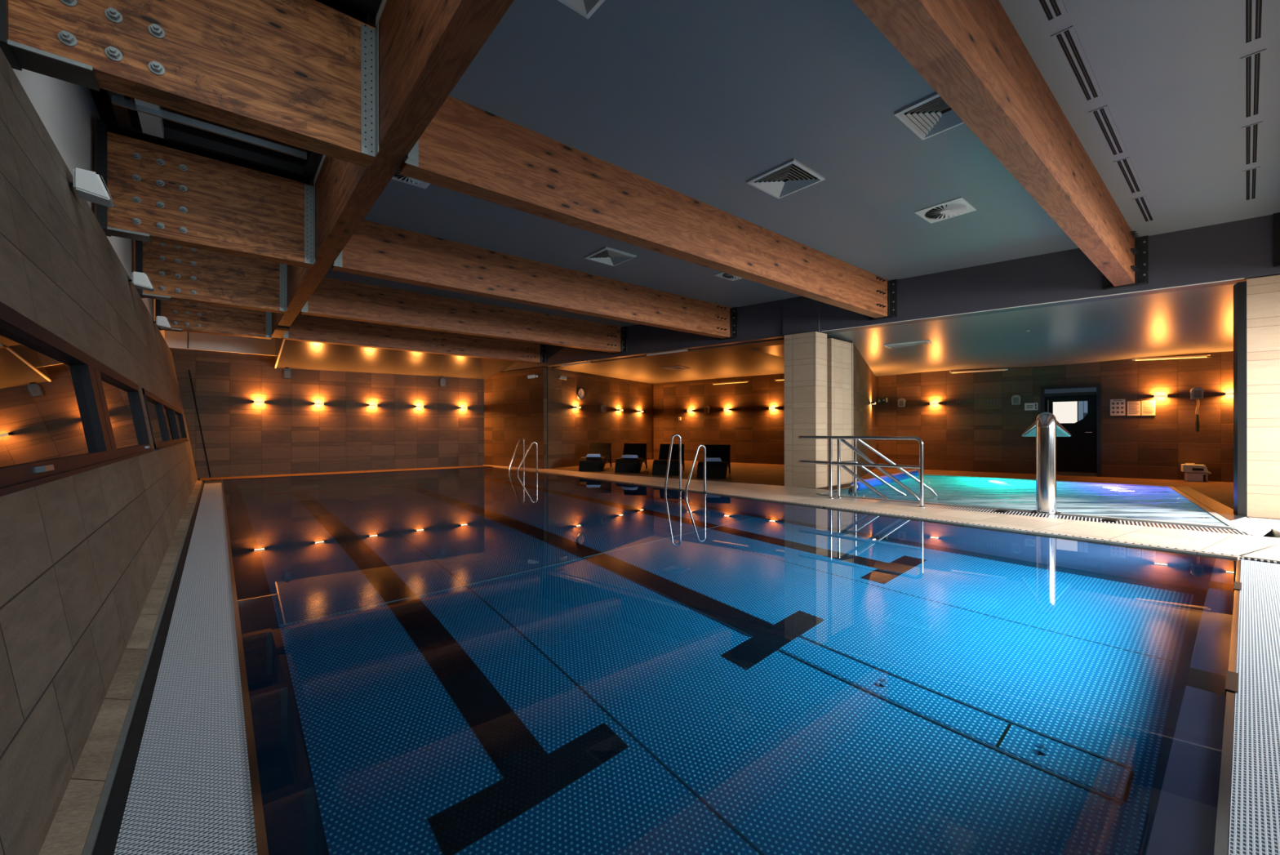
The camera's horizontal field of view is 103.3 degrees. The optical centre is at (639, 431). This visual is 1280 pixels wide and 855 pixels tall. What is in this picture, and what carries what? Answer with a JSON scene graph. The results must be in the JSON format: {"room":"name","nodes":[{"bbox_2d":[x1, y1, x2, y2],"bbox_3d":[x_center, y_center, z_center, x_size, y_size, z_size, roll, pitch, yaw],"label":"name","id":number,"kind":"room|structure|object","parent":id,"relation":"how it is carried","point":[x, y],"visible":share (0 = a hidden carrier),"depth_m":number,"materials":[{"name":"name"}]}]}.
{"room":"spa","nodes":[
{"label":"spa","id":0,"kind":"room"},
{"bbox_2d":[12,68,164,339],"bbox_3d":[-4.864,-2.437,4.280,0.155,1.650,19.600,0,0,-40],"label":"wall","id":1,"kind":"structure","parent":0,"point":[68,111],"depth_m":4.19,"materials":[{"name":"white paint"}]},
{"bbox_2d":[0,47,197,854],"bbox_3d":[-4.589,-0.317,4.506,0.599,3.050,19.600,0,0,-40],"label":"wall","id":2,"kind":"structure","parent":0,"point":[82,554],"depth_m":2.24,"materials":[{"name":"stone"}]},
{"bbox_2d":[0,301,154,496],"bbox_3d":[-2.793,-0.127,2.410,0.284,0.639,6.100,0,0,-40],"label":"window","id":3,"kind":"structure","parent":2,"relation":"in","point":[64,412],"depth_m":2.24,"materials":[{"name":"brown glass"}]},
{"bbox_2d":[69,167,115,208],"bbox_3d":[-3.859,-1.713,3.554,0.239,0.176,0.221,0,0,-40],"label":"speaker","id":4,"kind":"object","parent":2,"relation":"attached to","point":[89,186],"visible":0.88,"depth_m":3.50},
{"bbox_2d":[38,480,201,854],"bbox_3d":[-4.061,1.125,4.359,0.115,0.084,18.300,0,0,-40],"label":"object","id":5,"kind":"object","parent":2,"relation":"attached to","point":[68,833],"visible":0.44,"depth_m":1.81,"materials":[{"name":"stone"}]},
{"bbox_2d":[128,271,155,291],"bbox_3d":[-5.846,-1.760,5.934,0.239,0.176,0.221,0,0,-40],"label":"speaker","id":6,"kind":"object","parent":2,"relation":"attached to","point":[140,280],"visible":0.89,"depth_m":5.88},
{"bbox_2d":[82,480,202,854],"bbox_3d":[-3.980,1.129,4.362,0.018,0.076,18.200,0,0,-40],"label":"trim","id":7,"kind":"structure","parent":2,"relation":"attached to","point":[89,848],"depth_m":1.84,"materials":[{"name":"metal"}]},
{"bbox_2d":[93,481,204,854],"bbox_3d":[-4.231,1.142,4.706,0.058,0.050,19.050,0,0,-40],"label":"trim","id":8,"kind":"structure","parent":2,"relation":"attached to","point":[107,839],"depth_m":1.87,"materials":[{"name":"rubber"}]},
{"bbox_2d":[153,315,172,328],"bbox_3d":[-7.769,-1.776,8.237,0.239,0.176,0.221,0,0,-40],"label":"speaker","id":9,"kind":"object","parent":2,"relation":"attached to","point":[161,321],"visible":0.93,"depth_m":8.18},
{"bbox_2d":[142,387,188,449],"bbox_3d":[-7.385,-0.119,7.910,0.284,0.639,7.310,0,0,-40],"label":"window","id":10,"kind":"structure","parent":2,"relation":"in","point":[166,424],"depth_m":6.77,"materials":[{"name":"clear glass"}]},
{"bbox_2d":[89,88,122,135],"bbox_3d":[-4.114,-3.263,4.842,2.100,0.100,19.500,0,0,-40],"label":"ceiling","id":11,"kind":"structure","parent":0,"point":[101,98],"depth_m":5.05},
{"bbox_2d":[122,128,311,185],"bbox_3d":[-5.435,-3.038,6.644,1.620,0.345,2.760,0,0,-40],"label":"window","id":12,"kind":"structure","parent":11,"relation":"attached to","point":[128,133],"depth_m":5.51,"materials":[{"name":"glass"}]},
{"bbox_2d":[106,0,368,185],"bbox_3d":[-3.513,-3.041,4.341,1.620,0.345,2.760,0,0,-40],"label":"window","id":13,"kind":"structure","parent":11,"relation":"attached to","point":[131,113],"depth_m":5.08,"materials":[{"name":"glass"}]},
{"bbox_2d":[338,0,386,26],"bbox_3d":[-1.590,-3.045,2.038,1.620,0.345,2.760,0,0,-40],"label":"window","id":14,"kind":"structure","parent":11,"relation":"attached to","point":[371,7],"depth_m":3.49,"materials":[{"name":"black glass"}]},
{"bbox_2d":[164,330,275,355],"bbox_3d":[-10.157,-2.567,12.269,2.140,1.270,0.250,0,0,-40],"label":"ceiling","id":15,"kind":"structure","parent":0,"point":[179,340],"depth_m":12.17,"materials":[{"name":"white paint"}]},
{"bbox_2d":[169,347,484,479],"bbox_3d":[-7.805,-0.381,14.262,8.300,3.150,0.200,0,0,-40],"label":"wall","id":16,"kind":"structure","parent":0,"point":[286,433],"depth_m":13.52,"materials":[{"name":"stone"}]},
{"bbox_2d":[188,369,211,477],"bbox_3d":[-10.396,-0.177,11.967,0.410,2.550,0.006,0,0,-40],"label":"trim","id":17,"kind":"structure","parent":16,"relation":"attached to","point":[189,374],"depth_m":11.96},
{"bbox_2d":[282,368,291,378],"bbox_3d":[-9.058,-1.499,13.014,0.190,0.270,0.100,0,0,-40],"label":"speaker","id":18,"kind":"object","parent":16,"relation":"attached to","point":[286,372],"visible":1,"depth_m":12.98},
{"bbox_2d":[275,337,523,378],"bbox_3d":[-5.843,-2.040,14.046,6.760,0.810,2.670,0,0,-40],"label":"ceiling","id":19,"kind":"structure","parent":0,"point":[295,354],"depth_m":13.47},
{"bbox_2d":[542,366,653,468],"bbox_3d":[-1.144,-0.368,17.329,0.201,3.100,6.110,0,0,32],"label":"wall","id":20,"kind":"structure","parent":0,"point":[571,430],"depth_m":16.55,"materials":[{"name":"stone"}]},
{"bbox_2d":[576,386,585,399],"bbox_3d":[-1.862,-1.197,15.938,0.050,0.400,0.400,0,0,32],"label":"wall clock","id":21,"kind":"object","parent":20,"relation":"attached to","point":[580,393],"visible":1,"depth_m":15.93,"materials":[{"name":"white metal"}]},
{"bbox_2d":[653,382,675,458],"bbox_3d":[1.017,-0.372,19.454,0.200,3.100,1.352,0,0,-43],"label":"wall","id":22,"kind":"structure","parent":0,"point":[664,393],"depth_m":19.44,"materials":[{"name":"stone"}]},
{"bbox_2d":[551,337,784,383],"bbox_3d":[1.536,-1.900,15.603,9.424,0.045,6.440,0,0,39],"label":"ceiling","id":23,"kind":"structure","parent":0,"point":[738,360],"depth_m":14.46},
{"bbox_2d":[661,365,689,369],"bbox_3d":[1.045,-1.861,14.815,0.600,0.027,0.600,0,0,35],"label":"ceiling vent","id":24,"kind":"object","parent":23,"relation":"in","point":[675,367],"visible":1,"depth_m":14.69,"materials":[{"name":"white plastic"}]},
{"bbox_2d":[711,377,749,384],"bbox_3d":[3.104,-1.764,17.413,1.433,0.222,0.065,0,0,40],"label":"lamp","id":25,"kind":"object","parent":23,"relation":"attached to","point":[717,383],"visible":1,"depth_m":17.42,"materials":[{"name":"silver metal"}]},
{"bbox_2d":[199,458,1279,561],"bbox_3d":[2.699,1.163,9.740,17.225,0.224,20.304,0,0,-40],"label":"floor","id":26,"kind":"structure","parent":0,"point":[1266,547],"depth_m":7.39,"materials":[{"name":"tile"}]},
{"bbox_2d":[508,436,538,472],"bbox_3d":[-3.191,1.091,13.749,0.568,1.894,0.850,0,0,-40],"label":"pool ladder","id":27,"kind":"object","parent":26,"relation":"attached to","point":[522,437],"visible":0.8,"depth_m":13.60,"materials":[{"name":"silver metal"}]},
{"bbox_2d":[578,442,611,471],"bbox_3d":[-1.258,0.706,14.525,0.660,0.744,1.539,0,0,6],"label":"sunbed","id":28,"kind":"object","parent":26,"relation":"on","point":[604,449],"visible":0.97,"depth_m":14.03,"materials":[{"name":"black wicker"}]},
{"bbox_2d":[614,443,647,472],"bbox_3d":[-0.226,0.704,13.944,0.660,0.744,1.539,0,0,8],"label":"sunbed","id":29,"kind":"object","parent":26,"relation":"on","point":[622,464],"visible":0.96,"depth_m":13.42,"materials":[{"name":"black wicker"}]},
{"bbox_2d":[652,444,684,475],"bbox_3d":[0.757,0.703,13.140,0.660,0.744,1.539,0,0,10],"label":"sunbed","id":30,"kind":"object","parent":26,"relation":"on","point":[660,466],"visible":0.91,"depth_m":12.63,"materials":[{"name":"black wicker"}]},
{"bbox_2d":[664,433,707,494],"bbox_3d":[0.772,1.033,9.096,0.448,1.994,0.828,0,0,-40],"label":"pool ladder","id":31,"kind":"object","parent":26,"relation":"attached to","point":[675,434],"visible":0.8,"depth_m":9.34,"materials":[{"name":"silver metal"}]},
{"bbox_2d":[697,444,730,478],"bbox_3d":[1.814,0.701,12.334,0.660,0.744,1.539,0,0,14],"label":"sunbed","id":32,"kind":"object","parent":26,"relation":"on","point":[714,469],"visible":0.7,"depth_m":11.82,"materials":[{"name":"black wicker"}]},
{"bbox_2d":[497,466,1238,555],"bbox_3d":[0.265,1.059,10.055,0.028,0.004,15.000,0,0,-40],"label":"overflow edge","id":33,"kind":"object","parent":26,"relation":"on","point":[498,466],"visible":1,"depth_m":5.84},
{"bbox_2d":[810,494,1253,535],"bbox_3d":[4.590,1.060,6.825,4.697,0.012,0.335,0,0,42],"label":"grate","id":34,"kind":"object","parent":26,"relation":"on","point":[1054,516],"visible":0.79,"depth_m":6.31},
{"bbox_2d":[1181,462,1211,481],"bbox_3d":[11.690,0.851,10.658,0.400,0.382,0.286,0,0,40],"label":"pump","id":35,"kind":"object","parent":26,"relation":"on","point":[1193,473],"visible":1,"depth_m":10.58,"materials":[{"name":"white plastic"}]},
{"bbox_2d":[1185,471,1211,474],"bbox_3d":[11.722,0.857,10.641,0.330,0.030,0.250,0,0,40],"label":"tray","id":36,"kind":"object","parent":35,"relation":"on","point":[1186,473],"depth_m":10.56,"materials":[{"name":"grey plastic"}]},
{"bbox_2d":[1174,485,1247,520],"bbox_3d":[8.705,1.042,7.811,0.222,0.007,5.163,0,0,41],"label":"gutter","id":37,"kind":"object","parent":26,"relation":"on","point":[1226,512],"visible":0.93,"depth_m":7.28,"materials":[{"name":"tile"}]},
{"bbox_2d":[1231,527,1262,536],"bbox_3d":[6.406,1.059,5.342,0.092,0.020,0.560,0,0,31],"label":"trim","id":38,"kind":"structure","parent":26,"relation":"on","point":[1233,528],"depth_m":5.31,"materials":[{"name":"white plastic"}]},
{"bbox_2d":[1239,556,1279,564],"bbox_3d":[5.277,1.068,4.066,0.060,0.014,0.620,0,0,-40],"label":"drain grate","id":39,"kind":"object","parent":26,"relation":"in","point":[1241,557],"visible":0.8,"depth_m":4.20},
{"bbox_2d":[675,373,876,467],"bbox_3d":[4.126,-0.377,16.891,6.953,3.100,0.200,0,0,38],"label":"wall","id":40,"kind":"structure","parent":0,"point":[756,434],"depth_m":17.38,"materials":[{"name":"stone"}]},
{"bbox_2d":[324,0,1279,327],"bbox_3d":[1.214,-2.672,7.531,9.524,0.100,16.400,0,0,-40],"label":"ceiling","id":41,"kind":"structure","parent":0,"point":[698,100],"depth_m":4.33,"materials":[{"name":"paint"}]},
{"bbox_2d":[271,0,514,337],"bbox_3d":[-2.466,-2.586,4.458,0.210,1.230,16.400,0,0,-40],"label":"beam","id":42,"kind":"structure","parent":41,"relation":"attached to","point":[426,46],"depth_m":3.29,"materials":[{"name":"brown wood"}]},
{"bbox_2d":[0,0,378,168],"bbox_3d":[-2.600,-2.446,3.110,1.748,1.020,0.290,0,0,-39],"label":"beam","id":43,"kind":"structure","parent":42,"relation":"attached to","point":[304,74],"depth_m":3.09,"materials":[{"name":"brown wood"}]},
{"bbox_2d":[96,119,315,268],"bbox_3d":[-4.522,-2.442,5.413,1.748,1.020,0.290,0,0,-39],"label":"beam","id":44,"kind":"structure","parent":42,"relation":"attached to","point":[159,193],"depth_m":5.28,"materials":[{"name":"brown wood"}]},
{"bbox_2d":[135,240,287,313],"bbox_3d":[-6.445,-2.439,7.716,1.748,1.020,0.290,0,0,-39],"label":"beam","id":45,"kind":"structure","parent":42,"relation":"attached to","point":[175,273],"depth_m":7.62,"materials":[{"name":"brown wood"}]},
{"bbox_2d":[155,298,271,339],"bbox_3d":[-8.368,-2.435,10.018,1.748,1.020,0.290,0,0,-39],"label":"beam","id":46,"kind":"structure","parent":42,"relation":"attached to","point":[182,316],"depth_m":9.94,"materials":[{"name":"brown wood"}]},
{"bbox_2d":[391,166,430,189],"bbox_3d":[-2.327,-2.605,5.122,0.450,0.022,0.450,0,0,-40],"label":"ceiling vent","id":47,"kind":"object","parent":41,"relation":"in","point":[397,176],"visible":0.23,"depth_m":5.26,"materials":[{"name":"white plastic"}]},
{"bbox_2d":[282,311,546,364],"bbox_3d":[-5.206,-2.298,12.699,6.166,0.666,0.445,0,0,-40],"label":"beam","id":48,"kind":"structure","parent":41,"relation":"attached to","point":[309,328],"depth_m":12.24,"materials":[{"name":"brown wood"}]},
{"bbox_2d":[300,276,626,354],"bbox_3d":[-3.056,-2.302,10.587,6.760,0.666,0.445,0,0,-40],"label":"beam","id":49,"kind":"structure","parent":41,"relation":"attached to","point":[333,298],"depth_m":9.94,"materials":[{"name":"brown wood"}]},
{"bbox_2d":[331,219,737,340],"bbox_3d":[-0.905,-2.305,8.475,7.354,0.666,0.445,0,0,-40],"label":"beam","id":50,"kind":"structure","parent":41,"relation":"attached to","point":[375,250],"depth_m":7.55,"materials":[{"name":"brown wood"}]},
{"bbox_2d":[557,0,604,19],"bbox_3d":[-0.353,-2.606,2.914,0.400,0.027,0.400,0,0,-40],"label":"ceiling vent","id":51,"kind":"object","parent":41,"relation":"in","point":[586,8],"visible":1,"depth_m":3.09,"materials":[{"name":"white plastic"}]},
{"bbox_2d":[583,246,636,266],"bbox_3d":[-0.446,-2.606,7.565,0.560,0.027,0.560,0,0,-40],"label":"ceiling vent","id":52,"kind":"object","parent":41,"relation":"in","point":[607,255],"visible":1,"depth_m":7.53,"materials":[{"name":"white plastic"}]},
{"bbox_2d":[400,95,897,319],"bbox_3d":[1.246,-2.309,6.362,7.948,0.666,0.445,0,0,-40],"label":"beam","id":53,"kind":"structure","parent":41,"relation":"attached to","point":[466,148],"depth_m":4.99,"materials":[{"name":"brown wood"}]},
{"bbox_2d":[713,271,742,280],"bbox_3d":[1.584,-2.612,8.426,0.500,0.022,0.500,0,0,-40],"label":"ceiling vent","id":54,"kind":"object","parent":41,"relation":"in","point":[722,274],"visible":0.35,"depth_m":8.53,"materials":[{"name":"white plastic"}]},
{"bbox_2d":[746,158,825,199],"bbox_3d":[1.513,-2.609,5.266,0.570,0.027,0.570,0,0,-40],"label":"ceiling vent","id":55,"kind":"object","parent":41,"relation":"in","point":[791,176],"visible":1,"depth_m":5.24,"materials":[{"name":"white plastic"}]},
{"bbox_2d":[893,92,964,140],"bbox_3d":[2.490,-2.611,4.128,0.570,0.027,0.570,0,0,-40],"label":"ceiling vent","id":56,"kind":"object","parent":41,"relation":"in","point":[928,117],"visible":0.63,"depth_m":4.20,"materials":[{"name":"white plastic"}]},
{"bbox_2d":[914,196,977,223],"bbox_3d":[3.625,-2.615,6.013,0.500,0.022,0.500,0,0,-40],"label":"ceiling vent","id":57,"kind":"object","parent":41,"relation":"in","point":[959,206],"visible":1,"depth_m":5.98,"materials":[{"name":"white plastic"}]},
{"bbox_2d":[851,0,1148,289],"bbox_3d":[3.407,-2.313,4.239,8.545,0.666,0.445,0,0,-40],"label":"beam","id":58,"kind":"structure","parent":41,"relation":"attached to","point":[971,53],"depth_m":3.39,"materials":[{"name":"brown wood"}]},
{"bbox_2d":[1032,0,1067,24],"bbox_3d":[2.239,-2.621,2.883,1.040,0.005,0.115,0,0,-40],"label":"ceiling vent","id":59,"kind":"object","parent":41,"relation":"in","point":[1049,11],"visible":1,"depth_m":3.14,"materials":[{"name":"metal"}]},
{"bbox_2d":[1050,25,1102,102],"bbox_3d":[3.168,-2.623,3.659,1.060,0.005,0.115,0,0,-40],"label":"ceiling vent","id":60,"kind":"object","parent":41,"relation":"in","point":[1067,42],"visible":1,"depth_m":3.61,"materials":[{"name":"metal"}]},
{"bbox_2d":[1088,105,1127,156],"bbox_3d":[4.124,-2.625,4.456,1.050,0.005,0.115,0,0,-40],"label":"ceiling vent","id":61,"kind":"object","parent":41,"relation":"in","point":[1101,117],"visible":1,"depth_m":4.42,"materials":[{"name":"metal"}]},
{"bbox_2d":[1112,156,1143,194],"bbox_3d":[5.045,-2.626,5.226,1.050,0.005,0.115,0,0,-40],"label":"ceiling vent","id":62,"kind":"object","parent":41,"relation":"in","point":[1125,168],"visible":1,"depth_m":5.19,"materials":[{"name":"metal"}]},
{"bbox_2d":[1131,195,1155,222],"bbox_3d":[5.977,-2.628,6.004,1.000,0.005,0.115,0,0,-40],"label":"ceiling vent","id":63,"kind":"object","parent":41,"relation":"in","point":[1142,205],"visible":1,"depth_m":5.97,"materials":[{"name":"metal"}]},
{"bbox_2d":[1242,166,1260,201],"bbox_3d":[6.516,-2.629,5.405,1.050,0.005,0.115,0,0,-40],"label":"ceiling vent","id":64,"kind":"object","parent":41,"relation":"in","point":[1251,177],"visible":1,"depth_m":5.37,"materials":[{"name":"metal"}]},
{"bbox_2d":[1241,121,1262,166],"bbox_3d":[5.614,-2.627,4.652,0.990,0.005,0.115,0,0,-40],"label":"ceiling vent","id":65,"kind":"object","parent":41,"relation":"in","point":[1251,135],"visible":1,"depth_m":4.62,"materials":[{"name":"metal"}]},
{"bbox_2d":[1240,48,1266,119],"bbox_3d":[4.678,-2.626,3.870,1.090,0.005,0.115,0,0,-40],"label":"ceiling vent","id":66,"kind":"object","parent":41,"relation":"in","point":[1252,67],"visible":1,"depth_m":3.82,"materials":[{"name":"metal"}]},
{"bbox_2d":[1239,0,1268,46],"bbox_3d":[3.718,-2.624,3.069,1.050,0.005,0.115,0,0,-40],"label":"ceiling vent","id":67,"kind":"object","parent":41,"relation":"in","point":[1253,14],"visible":1,"depth_m":3.23,"materials":[{"name":"metal"}]},
{"bbox_2d":[1272,212,1279,267],"bbox_3d":[4.479,-2.315,3.186,8.841,0.666,0.445,0,0,-40],"label":"beam","id":68,"kind":"structure","parent":41,"relation":"attached to","point":[1276,216],"depth_m":6.10,"materials":[{"name":"black metal"}]},
{"bbox_2d":[784,331,826,488],"bbox_3d":[3.217,-0.356,9.845,0.520,3.060,0.610,0,0,-40],"label":"wall","id":69,"kind":"structure","parent":0,"point":[805,353],"depth_m":9.70,"materials":[{"name":"tile"}]},
{"bbox_2d":[782,298,820,337],"bbox_3d":[3.121,-2.213,9.813,0.724,0.665,0.054,0,0,39],"label":"trim","id":70,"kind":"structure","parent":69,"relation":"on","point":[802,316],"depth_m":9.78,"materials":[{"name":"paint"}]},
{"bbox_2d":[826,337,853,485],"bbox_3d":[3.889,-0.327,10.406,0.910,3.000,0.610,0,0,-40],"label":"wall","id":71,"kind":"structure","parent":0,"point":[839,378],"depth_m":10.12,"materials":[{"name":"stone"}]},
{"bbox_2d":[848,341,875,481],"bbox_3d":[5.593,-0.380,12.784,0.220,3.100,5.277,0,0,30],"label":"wall partition","id":72,"kind":"structure","parent":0,"point":[864,379],"depth_m":12.12,"materials":[{"name":"stone"}]},
{"bbox_2d":[484,214,1279,468],"bbox_3d":[2.540,-0.750,10.500,19.573,3.850,0.322,0,0,39],"label":"wall","id":73,"kind":"structure","parent":0,"point":[1242,248],"depth_m":8.20,"materials":[{"name":"paint"}]},
{"bbox_2d":[560,360,593,366],"bbox_3d":[-1.729,-1.851,13.704,1.232,0.082,0.065,0,0,39],"label":"lamp","id":74,"kind":"object","parent":73,"relation":"attached to","point":[592,361],"visible":1,"depth_m":13.65,"materials":[{"name":"silver metal"}]},
{"bbox_2d":[644,347,690,356],"bbox_3d":[0.630,-1.855,11.797,1.283,0.082,0.065,0,0,39],"label":"lamp","id":75,"kind":"object","parent":73,"relation":"attached to","point":[682,349],"visible":1,"depth_m":11.76,"materials":[{"name":"silver metal"}]},
{"bbox_2d":[821,277,1244,331],"bbox_3d":[5.468,-1.901,7.936,5.234,0.010,0.024,0,0,39],"label":"trim","id":76,"kind":"structure","parent":73,"relation":"attached to","point":[1242,277],"depth_m":7.44,"materials":[{"name":"white paint"}]},
{"bbox_2d":[876,374,891,467],"bbox_3d":[7.096,-0.357,14.756,0.380,2.850,0.050,0,0,40],"label":"wall","id":77,"kind":"structure","parent":0,"point":[883,382],"depth_m":14.73,"materials":[{"name":"stone"}]},
{"bbox_2d":[876,396,888,403],"bbox_3d":[7.063,-0.917,14.742,0.310,0.190,0.014,0,0,40],"label":"exit sign","id":78,"kind":"object","parent":77,"relation":"attached to","point":[879,399],"visible":1,"depth_m":14.74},
{"bbox_2d":[748,284,1235,376],"bbox_3d":[8.499,-1.763,9.704,11.682,0.313,6.190,0,0,40],"label":"ceiling","id":79,"kind":"structure","parent":0,"point":[1198,320],"depth_m":9.52,"materials":[{"name":"paint"}]},
{"bbox_2d":[883,340,932,349],"bbox_3d":[5.716,-1.817,10.703,0.850,0.027,0.850,0,0,40],"label":"ceiling vent","id":80,"kind":"object","parent":79,"relation":"in","point":[906,344],"visible":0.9,"depth_m":10.50,"materials":[{"name":"white plastic"}]},
{"bbox_2d":[949,368,1008,373],"bbox_3d":[8.819,-1.588,13.228,1.280,0.081,0.065,0,0,40],"label":"lamp","id":81,"kind":"object","parent":79,"relation":"attached to","point":[997,369],"visible":1,"depth_m":13.20,"materials":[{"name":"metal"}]},
{"bbox_2d":[1132,354,1210,360],"bbox_3d":[11.492,-1.600,10.991,1.179,0.097,0.065,0,0,40],"label":"lamp","id":82,"kind":"object","parent":79,"relation":"attached to","point":[1206,355],"visible":1,"depth_m":10.95,"materials":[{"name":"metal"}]},
{"bbox_2d":[890,351,1233,482],"bbox_3d":[10.957,-0.389,11.686,10.425,3.100,0.201,0,0,40],"label":"wall","id":83,"kind":"structure","parent":0,"point":[979,435],"depth_m":11.92,"materials":[{"name":"stone"}]},
{"bbox_2d":[1011,395,1021,404],"bbox_3d":[9.454,-0.806,12.741,0.200,0.250,0.100,0,0,40],"label":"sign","id":84,"kind":"object","parent":83,"relation":"attached to","point":[1015,399],"visible":1,"depth_m":12.71,"materials":[{"name":"grey plastic"}]},
{"bbox_2d":[1024,402,1037,410],"bbox_3d":[9.716,-0.627,12.585,0.260,0.180,0.014,0,0,40],"label":"door sign","id":85,"kind":"object","parent":83,"relation":"attached to","point":[1032,406],"visible":1,"depth_m":12.58,"materials":[{"name":"white plastic"}]},
{"bbox_2d":[1040,382,1101,476],"bbox_3d":[10.334,-0.030,12.181,1.102,2.185,0.242,0,0,40],"label":"door","id":86,"kind":"structure","parent":83,"relation":"in","point":[1079,453],"depth_m":12.06,"materials":[{"name":"black metal"}]},
{"bbox_2d":[1110,399,1125,415],"bbox_3d":[10.917,-0.559,11.580,0.250,0.370,0.014,0,0,40],"label":"poster","id":87,"kind":"object","parent":83,"relation":"attached to","point":[1117,406],"visible":1,"depth_m":11.57,"materials":[{"name":"paper"}]},
{"bbox_2d":[1127,400,1140,415],"bbox_3d":[11.120,-0.526,11.410,0.215,0.320,0.014,0,0,40],"label":"notice sheet","id":88,"kind":"object","parent":83,"relation":"attached to","point":[1133,407],"visible":1,"depth_m":11.40,"materials":[{"name":"paper"}]},
{"bbox_2d":[1141,400,1155,415],"bbox_3d":[11.298,-0.530,11.261,0.215,0.330,0.014,0,0,40],"label":"notice sheet","id":89,"kind":"object","parent":83,"relation":"attached to","point":[1148,407],"visible":1,"depth_m":11.26,"materials":[{"name":"paper"}]},
{"bbox_2d":[1190,386,1204,431],"bbox_3d":[11.825,-0.476,10.754,0.200,0.950,0.104,0,0,40],"label":"hair dryer","id":90,"kind":"object","parent":83,"relation":"attached to","point":[1196,393],"visible":1,"depth_m":10.73,"materials":[{"name":"grey plastic"}]},
{"bbox_2d":[1227,559,1241,854],"bbox_3d":[-2.266,1.761,7.944,6.560,1.346,15.055,0,0,-40],"label":"wall","id":91,"kind":"structure","parent":0,"point":[1241,559],"depth_m":1.72,"materials":[{"name":"tile"}]},
{"bbox_2d":[113,482,257,854],"bbox_3d":[-4.559,1.094,5.364,0.282,0.012,14.280,0,0,-40],"label":"gutter grating","id":92,"kind":"object","parent":91,"relation":"on","point":[190,791],"visible":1,"depth_m":1.83,"materials":[{"name":"plastic"}]},
{"bbox_2d":[221,479,268,854],"bbox_3d":[-4.761,1.100,5.843,0.022,0.036,15.065,0,0,-40],"label":"trim","id":93,"kind":"structure","parent":91,"relation":"attached to","point":[258,811],"depth_m":1.81,"materials":[{"name":"brown tile"}]},
{"bbox_2d":[212,466,491,479],"bbox_3d":[-7.044,1.103,13.743,7.000,0.038,0.030,0,0,-40],"label":"trim","id":94,"kind":"structure","parent":91,"relation":"on","point":[488,466],"depth_m":13.05,"materials":[{"name":"tile"}]},
{"bbox_2d":[222,466,1236,854],"bbox_3d":[-2.267,1.084,7.944,6.500,0.001,14.995,0,0,-40],"label":"pool water","id":95,"kind":"object","parent":91,"relation":"in","point":[480,660],"visible":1,"depth_m":2.26,"materials":[{"name":"liquid"}]},
{"bbox_2d":[1213,557,1240,854],"bbox_3d":[2.545,1.088,2.181,6.540,0.036,0.022,0,0,-40],"label":"rim","id":96,"kind":"object","parent":91,"relation":"attached to","point":[1221,839],"visible":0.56,"depth_m":1.69,"materials":[{"name":"beige tile"}]},
{"bbox_2d":[1225,670,1238,692],"bbox_3d":[2.499,1.470,2.214,0.250,0.811,0.149,0,0,-40],"label":"bracket","id":97,"kind":"object","parent":91,"relation":"attached to","point":[1232,677],"depth_m":2.16,"materials":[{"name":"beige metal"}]},
{"bbox_2d":[1233,581,1241,590],"bbox_3d":[4.099,1.467,3.550,0.250,0.811,0.149,0,0,-40],"label":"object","id":98,"kind":"structure","parent":91,"relation":"attached to","point":[1237,585],"depth_m":3.49,"materials":[{"name":"tile"}]},
{"bbox_2d":[1228,559,1279,854],"bbox_3d":[2.721,1.077,2.017,6.400,0.012,0.450,0,0,-40],"label":"gutter grating","id":99,"kind":"object","parent":91,"relation":"on","point":[1255,811],"visible":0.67,"depth_m":1.89,"materials":[{"name":"plastic"}]},
{"bbox_2d":[1246,275,1279,518],"bbox_3d":[8.249,-0.364,6.269,1.100,3.060,0.950,0,0,-40],"label":"wall","id":100,"kind":"structure","parent":0,"point":[1263,293],"depth_m":6.20,"materials":[{"name":"tile"}]},
{"bbox_2d":[1233,281,1247,515],"bbox_3d":[7.542,-0.398,6.370,0.195,2.930,0.110,0,0,-40],"label":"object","id":101,"kind":"structure","parent":100,"relation":"attached to","point":[1240,428],"depth_m":6.31,"materials":[{"name":"black metal"}]},
{"bbox_3d":[6.607,1.533,9.012,6.129,0.970,5.229,0,0,-40],"label":"wall","id":102,"kind":"structure","parent":0,"visible":0},
{"bbox_2d":[798,435,937,506],"bbox_3d":[3.863,1.018,8.263,1.590,1.910,1.976,0,0,-40],"label":"stair railing","id":103,"kind":"object","parent":102,"relation":"attached to","point":[839,438],"visible":0.94,"depth_m":8.07,"materials":[{"name":"silver metal"}]},
{"bbox_2d":[823,474,1227,525],"bbox_3d":[6.606,1.048,9.012,6.030,0.001,5.130,0,0,-40],"label":"water","id":104,"kind":"object","parent":102,"relation":"in","point":[1119,500],"visible":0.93,"depth_m":8.11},
{"bbox_2d":[848,469,919,493],"bbox_3d":[4.965,0.976,10.232,0.170,0.191,4.273,0,0,43],"label":"roller","id":105,"kind":"object","parent":104,"relation":"on","point":[873,482],"visible":0.78,"depth_m":9.75,"materials":[{"name":"blue plastic"}]},
{"bbox_2d":[816,473,1239,529],"bbox_3d":[6.561,1.054,9.118,4.699,0.030,5.592,0,0,41],"label":"trim","id":106,"kind":"structure","parent":102,"relation":"on","point":[1229,523],"depth_m":6.79,"materials":[{"name":"beige tile"}]},
{"bbox_2d":[1022,412,1071,514],"bbox_3d":[5.415,0.395,6.865,0.812,1.315,0.539,0,0,-40],"label":"spout","id":107,"kind":"object","parent":106,"relation":"on","point":[1046,428],"visible":1,"depth_m":6.54,"materials":[{"name":"silver metal"}]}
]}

